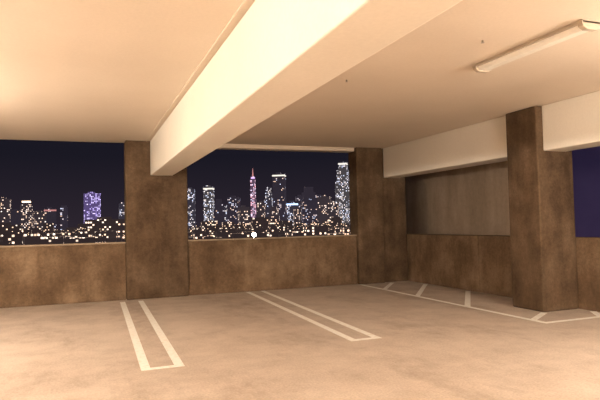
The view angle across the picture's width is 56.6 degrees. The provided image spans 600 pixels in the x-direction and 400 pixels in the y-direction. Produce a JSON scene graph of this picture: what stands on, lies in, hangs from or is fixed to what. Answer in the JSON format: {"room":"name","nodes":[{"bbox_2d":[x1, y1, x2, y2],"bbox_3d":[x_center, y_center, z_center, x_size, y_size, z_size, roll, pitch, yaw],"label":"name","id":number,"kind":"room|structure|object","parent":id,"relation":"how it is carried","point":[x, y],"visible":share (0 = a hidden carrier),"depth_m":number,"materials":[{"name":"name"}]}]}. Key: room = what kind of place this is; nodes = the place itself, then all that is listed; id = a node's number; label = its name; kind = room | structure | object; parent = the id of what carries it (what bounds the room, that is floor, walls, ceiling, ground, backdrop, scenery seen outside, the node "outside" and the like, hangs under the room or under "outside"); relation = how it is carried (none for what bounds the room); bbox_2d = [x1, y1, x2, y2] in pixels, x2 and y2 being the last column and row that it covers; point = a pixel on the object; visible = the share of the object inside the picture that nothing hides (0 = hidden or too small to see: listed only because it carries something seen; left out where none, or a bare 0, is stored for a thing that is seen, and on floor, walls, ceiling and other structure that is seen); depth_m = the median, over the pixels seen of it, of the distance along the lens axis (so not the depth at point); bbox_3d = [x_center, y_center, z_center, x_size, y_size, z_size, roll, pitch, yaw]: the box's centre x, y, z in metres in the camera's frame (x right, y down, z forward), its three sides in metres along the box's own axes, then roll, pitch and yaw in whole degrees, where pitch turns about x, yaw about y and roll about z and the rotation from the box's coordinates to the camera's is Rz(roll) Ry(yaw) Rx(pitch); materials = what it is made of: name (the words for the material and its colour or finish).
{"room":"parking garage","nodes":[
{"label":"parking garage","id":0,"kind":"room"},
{"bbox_2d":[0,236,357,307],"bbox_3d":[-4.040,1.488,11.479,11.500,1.160,0.300,0,-3,-21],"label":"wall","id":1,"kind":"structure","parent":0,"point":[218,266],"depth_m":12.04,"materials":[{"name":"concrete"}]},
{"bbox_2d":[0,242,125,247],"bbox_3d":[-6.538,0.910,10.546,6.175,0.030,0.340,0,-3,-21],"label":"trim","id":2,"kind":"structure","parent":1,"relation":"on","point":[98,242],"depth_m":11.08,"materials":[{"name":"paint"}]},
{"bbox_2d":[188,234,356,240],"bbox_3d":[-0.578,0.870,12.843,4.050,0.030,0.340,0,-3,-21],"label":"trim","id":3,"kind":"structure","parent":1,"relation":"on","point":[350,234],"depth_m":12.65,"materials":[{"name":"paint"}]},
{"bbox_2d":[0,281,599,399],"bbox_3d":[-1.400,1.712,0.673,17.850,0.300,22.420,0,-3,-21],"label":"floor","id":4,"kind":"structure","parent":0,"point":[236,345],"depth_m":6.64,"materials":[{"name":"concrete"}]},
{"bbox_2d":[120,301,184,370],"bbox_3d":[-2.411,1.905,8.523,0.452,0.001,5.708,0,-3,-20],"label":"parking line","id":5,"kind":"object","parent":4,"relation":"on","point":[143,362],"visible":1,"depth_m":7.22,"materials":[{"name":"paint"}]},
{"bbox_2d":[124,140,188,299],"bbox_3d":[-3.071,0.412,11.900,1.275,3.300,0.410,0,-3,-21],"label":"concrete pier","id":6,"kind":"object","parent":4,"relation":"on","point":[155,206],"visible":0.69,"depth_m":11.68,"materials":[{"name":"brown concrete"}]},
{"bbox_2d":[247,291,380,340],"bbox_3d":[-0.075,1.901,9.718,0.443,0.001,5.666,0,-3,-19],"label":"stall","id":7,"kind":"object","parent":4,"relation":"on","point":[372,336],"visible":1,"depth_m":8.54,"materials":[{"name":"paint"}]},
{"bbox_2d":[348,147,407,283],"bbox_3d":[1.961,0.377,13.819,1.395,3.300,0.450,0,-3,-21],"label":"column","id":8,"kind":"structure","parent":4,"relation":"on","point":[377,202],"depth_m":13.57,"materials":[{"name":"brown concrete"}]},
{"bbox_2d":[360,283,599,322],"bbox_3d":[3.101,1.873,10.809,1.440,0.004,5.800,0,-3,-21],"label":"hatch","id":9,"kind":"object","parent":4,"relation":"on","point":[467,293],"visible":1,"depth_m":9.55,"materials":[{"name":"paint"}]},
{"bbox_2d":[506,106,578,311],"bbox_3d":[4.039,0.144,9.326,0.745,3.300,0.700,0,-3,-21],"label":"concrete column","id":10,"kind":"structure","parent":4,"relation":"on","point":[540,182],"depth_m":9.04,"materials":[{"name":"brown concrete"}]},
{"bbox_2d":[0,0,599,147],"bbox_3d":[-1.482,-1.885,0.822,17.850,0.300,22.420,0,-3,-21],"label":"ceiling","id":11,"kind":"structure","parent":0,"point":[109,71],"depth_m":6.66,"materials":[{"name":"paint"}]},
{"bbox_2d":[146,0,246,140],"bbox_3d":[0.729,-1.753,1.442,0.020,0.012,22.000,0,-3,-21],"label":"trim","id":12,"kind":"structure","parent":11,"relation":"attached to","point":[244,1],"depth_m":5.89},
{"bbox_2d":[217,144,353,152],"bbox_3d":[-0.625,-1.208,12.929,4.050,0.090,0.300,0,-3,-21],"label":"trim","id":13,"kind":"structure","parent":11,"relation":"attached to","point":[225,146],"depth_m":12.92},
{"bbox_2d":[150,0,462,175],"bbox_3d":[1.016,-1.396,1.539,0.460,0.730,22.010,0,-3,-21],"label":"ceiling beam","id":14,"kind":"structure","parent":11,"relation":"attached to","point":[279,52],"depth_m":4.28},
{"bbox_2d":[383,116,506,177],"bbox_3d":[3.074,-1.019,11.775,0.480,0.730,4.450,0,-3,-21],"label":"ceiling beam","id":15,"kind":"structure","parent":11,"relation":"attached to","point":[485,142],"depth_m":11.25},
{"bbox_2d":[472,19,599,72],"bbox_3d":[2.403,-1.573,5.832,0.240,0.085,1.550,0,-3,-21],"label":"ceiling light fixture","id":16,"kind":"object","parent":11,"relation":"attached to","point":[582,26],"depth_m":5.62,"materials":[{"name":"white plastic"}]},
{"bbox_2d":[542,91,599,150],"bbox_3d":[5.812,-1.375,4.667,0.480,0.730,9.400,0,-3,-21],"label":"ceiling beam","id":17,"kind":"structure","parent":11,"relation":"attached to","point":[573,123],"depth_m":8.42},
{"bbox_2d":[407,234,599,311],"bbox_3d":[6.724,0.927,3.841,0.300,1.160,22.420,0,-3,-21],"label":"wall","id":18,"kind":"structure","parent":0,"point":[476,263],"depth_m":11.42,"materials":[{"name":"concrete"}]},
{"label":"outside","id":19,"kind":"structure","parent":0,"visible":0},
{"bbox_3d":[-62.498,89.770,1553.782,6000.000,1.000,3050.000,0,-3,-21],"label":"ground","id":20,"kind":"structure","parent":19,"visible":0},
{"bbox_2d":[0,197,10,222],"bbox_3d":[-656.481,41.793,1236.073,25.760,95.500,22.400,0,-3,-23],"label":"skyscraper","id":21,"kind":"structure","parent":20,"relation":"on","point":[5,204],"depth_m":1227.82,"materials":[{"name":"grey"}]},
{"bbox_2d":[10,209,20,224],"bbox_3d":[-591.180,52.041,1156.670,18.400,65.500,16.000,0,-3,-31],"label":"skyscraper","id":22,"kind":"structure","parent":20,"relation":"on","point":[15,216],"depth_m":1151.46,"materials":[{"name":"grey"}]},
{"bbox_2d":[20,200,33,228],"bbox_3d":[-617.252,44.730,1255.967,27.600,89.500,24.000,-1,-2,-16],"label":"skyscraper","id":23,"kind":"structure","parent":20,"relation":"on","point":[26,209],"depth_m":1246.85,"materials":[{"name":"grey"}]},
{"bbox_2d":[33,210,46,230],"bbox_3d":[-550.389,53.440,1176.554,23.000,62.500,20.000,1,-3,-38],"label":"skyscraper","id":24,"kind":"structure","parent":20,"relation":"on","point":[39,217],"depth_m":1169.31,"materials":[{"name":"grey"}]},
{"bbox_2d":[44,207,55,229],"bbox_3d":[-572.773,52.571,1276.288,24.398,73.500,21.112,0,-3,-28],"label":"skyscraper","id":25,"kind":"structure","parent":20,"relation":"on","point":[51,212],"depth_m":1269.58,"materials":[{"name":"grey"}]},
{"bbox_2d":[60,205,67,229],"bbox_3d":[-565.519,52.302,1334.242,14.720,78.500,12.800,-1,-2,-11],"label":"skyscraper","id":26,"kind":"structure","parent":20,"relation":"on","point":[63,209],"depth_m":1328.89,"materials":[{"name":"grey"}]},
{"bbox_2d":[84,192,100,223],"bbox_3d":[-489.620,35.121,1311.471,36.800,107.500,32.000,0,-3,-22],"label":"skyscraper","id":27,"kind":"structure","parent":20,"relation":"on","point":[92,200],"depth_m":1297.47,"materials":[{"name":"purple"}]},
{"bbox_2d":[119,202,124,218],"bbox_3d":[-452.556,49.173,1429.401,23.000,87.500,20.000,0,-3,-20],"label":"skyscraper","id":28,"kind":"structure","parent":20,"relation":"on","point":[121,206],"depth_m":1419.09,"materials":[{"name":"grey"}]},
{"bbox_2d":[0,217,349,245],"bbox_3d":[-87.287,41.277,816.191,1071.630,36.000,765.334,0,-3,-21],"label":"city buildings","id":29,"kind":"structure","parent":20,"relation":"on","point":[102,229],"depth_m":633.11,"materials":[{"name":"black"}]},
{"bbox_2d":[187,187,195,228],"bbox_3d":[-268.972,27.701,1374.093,20.240,117.500,17.600,-1,-2,-7],"label":"skyscraper","id":30,"kind":"structure","parent":20,"relation":"on","point":[190,192],"depth_m":1366.06,"materials":[{"name":"grey"}]},
{"bbox_2d":[203,186,213,220],"bbox_3d":[-225.744,25.037,1381.808,23.460,121.500,20.300,-1,-2,3],"label":"skyscraper","id":31,"kind":"structure","parent":20,"relation":"on","point":[208,191],"depth_m":1372.75,"materials":[{"name":"grey"}]},
{"bbox_2d":[214,199,224,224],"bbox_3d":[-194.014,40.421,1335.514,25.760,85.500,22.400,-1,-2,-9],"label":"skyscraper","id":32,"kind":"structure","parent":20,"relation":"on","point":[219,212],"depth_m":1325.65,"materials":[{"name":"grey"}]},
{"bbox_2d":[223,205,226,221],"bbox_3d":[-197.262,51.736,1486.142,18.400,75.500,16.000,-1,-2,-5],"label":"skyscraper","id":33,"kind":"structure","parent":20,"relation":"on","point":[225,206],"depth_m":1478.87,"materials":[{"name":"grey"}]},
{"bbox_2d":[227,196,239,223],"bbox_3d":[-164.969,37.010,1389.966,27.600,95.500,24.000,-2,-2,6],"label":"skyscraper","id":34,"kind":"structure","parent":20,"relation":"on","point":[233,202],"depth_m":1378.79,"materials":[{"name":"grey"}]},
{"bbox_2d":[238,205,249,222],"bbox_3d":[-130.359,46.212,1292.663,23.000,67.500,20.000,0,-3,-19],"label":"skyscraper","id":35,"kind":"structure","parent":20,"relation":"on","point":[243,211],"depth_m":1284.23,"materials":[{"name":"grey"}]},
{"bbox_2d":[250,168,255,217],"bbox_3d":[-125.512,1.461,1495.987,13.800,173.500,12.180,-1,-2,-3],"label":"skyscraper","id":36,"kind":"structure","parent":20,"relation":"on","point":[252,180],"depth_m":1491.19,"materials":[{"name":"pink"}]},
{"bbox_2d":[257,201,265,216],"bbox_3d":[-89.789,40.439,1296.355,16.560,77.500,14.400,-2,-2,9],"label":"skyscraper","id":37,"kind":"structure","parent":20,"relation":"on","point":[260,205],"depth_m":1290.21,"materials":[{"name":"grey"}]},
{"bbox_2d":[264,187,272,216],"bbox_3d":[-77.595,25.350,1398.038,20.240,115.500,17.600,-2,-2,9],"label":"skyscraper","id":38,"kind":"structure","parent":20,"relation":"on","point":[268,200],"depth_m":1391.30,"materials":[{"name":"grey"}]},
{"bbox_2d":[268,207,279,220],"bbox_3d":[-57.861,45.715,1247.845,23.000,61.500,20.000,-2,-2,6],"label":"skyscraper","id":39,"kind":"structure","parent":20,"relation":"on","point":[273,213],"depth_m":1239.87,"materials":[{"name":"grey"}]},
{"bbox_2d":[272,172,286,220],"bbox_3d":[-51.192,6.806,1399.835,30.029,151.500,25.984,-2,-2,10],"label":"skyscraper","id":40,"kind":"structure","parent":20,"relation":"on","point":[278,179],"depth_m":1388.59,"materials":[{"name":"grey"}]},
{"bbox_2d":[286,201,297,225],"bbox_3d":[-17.254,39.911,1299.184,26.275,75.500,22.736,-1,-2,1],"label":"skyscraper","id":41,"kind":"structure","parent":20,"relation":"on","point":[291,205],"depth_m":1288.95,"materials":[{"name":"grey"}]},
{"bbox_2d":[293,207,301,225],"bbox_3d":[-5.512,45.583,1249.173,16.560,59.500,14.400,-1,-2,-9],"label":"skyscraper","id":42,"kind":"structure","parent":20,"relation":"on","point":[297,213],"depth_m":1242.60,"materials":[{"name":"grey"}]},
{"bbox_2d":[295,195,301,208],"bbox_3d":[0.812,35.793,1499.803,23.000,99.500,20.000,-1,-2,-10],"label":"skyscraper","id":43,"kind":"structure","parent":20,"relation":"on","point":[298,198],"depth_m":1490.47,"materials":[{"name":"grey"}]},
{"bbox_2d":[300,187,317,224],"bbox_3d":[22.544,24.160,1400.006,38.640,113.500,33.600,-1,-2,-8],"label":"skyscraper","id":44,"kind":"structure","parent":20,"relation":"on","point":[308,204],"depth_m":1384.36,"materials":[{"name":"grey"}]},
{"bbox_2d":[317,195,330,223],"bbox_3d":[59.654,33.197,1348.441,29.440,89.500,25.600,-2,-2,13],"label":"skyscraper","id":45,"kind":"structure","parent":20,"relation":"on","point":[322,201],"depth_m":1337.02,"materials":[{"name":"grey"}]},
{"bbox_2d":[327,201,338,218],"bbox_3d":[78.007,39.166,1297.130,23.920,72.500,20.800,-2,-2,14],"label":"skyscraper","id":46,"kind":"structure","parent":20,"relation":"on","point":[332,207],"depth_m":1288.16,"materials":[{"name":"grey"}]},
{"bbox_2d":[335,162,349,223],"bbox_3d":[113.602,-8.496,1447.013,38.640,178.500,33.600,-2,-2,12],"label":"skyscraper","id":47,"kind":"structure","parent":20,"relation":"on","point":[342,183],"depth_m":1431.62,"materials":[{"name":"grey"}]},
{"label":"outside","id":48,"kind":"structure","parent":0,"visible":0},
{"bbox_2d":[572,146,599,236],"bbox_3d":[13.126,6.698,11.800,3.100,30.000,17.200,0,-3,-21],"label":"sky","id":49,"kind":"structure","parent":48,"point":[585,162],"depth_m":17.85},
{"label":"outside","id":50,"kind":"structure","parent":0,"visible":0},
{"bbox_2d":[405,161,509,235],"bbox_3d":[3.910,8.487,13.686,0.365,27.000,6.500,0,-3,-21],"label":"wall","id":51,"kind":"structure","parent":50,"point":[474,200],"depth_m":13.25,"materials":[{"name":"concrete"}]}
]}

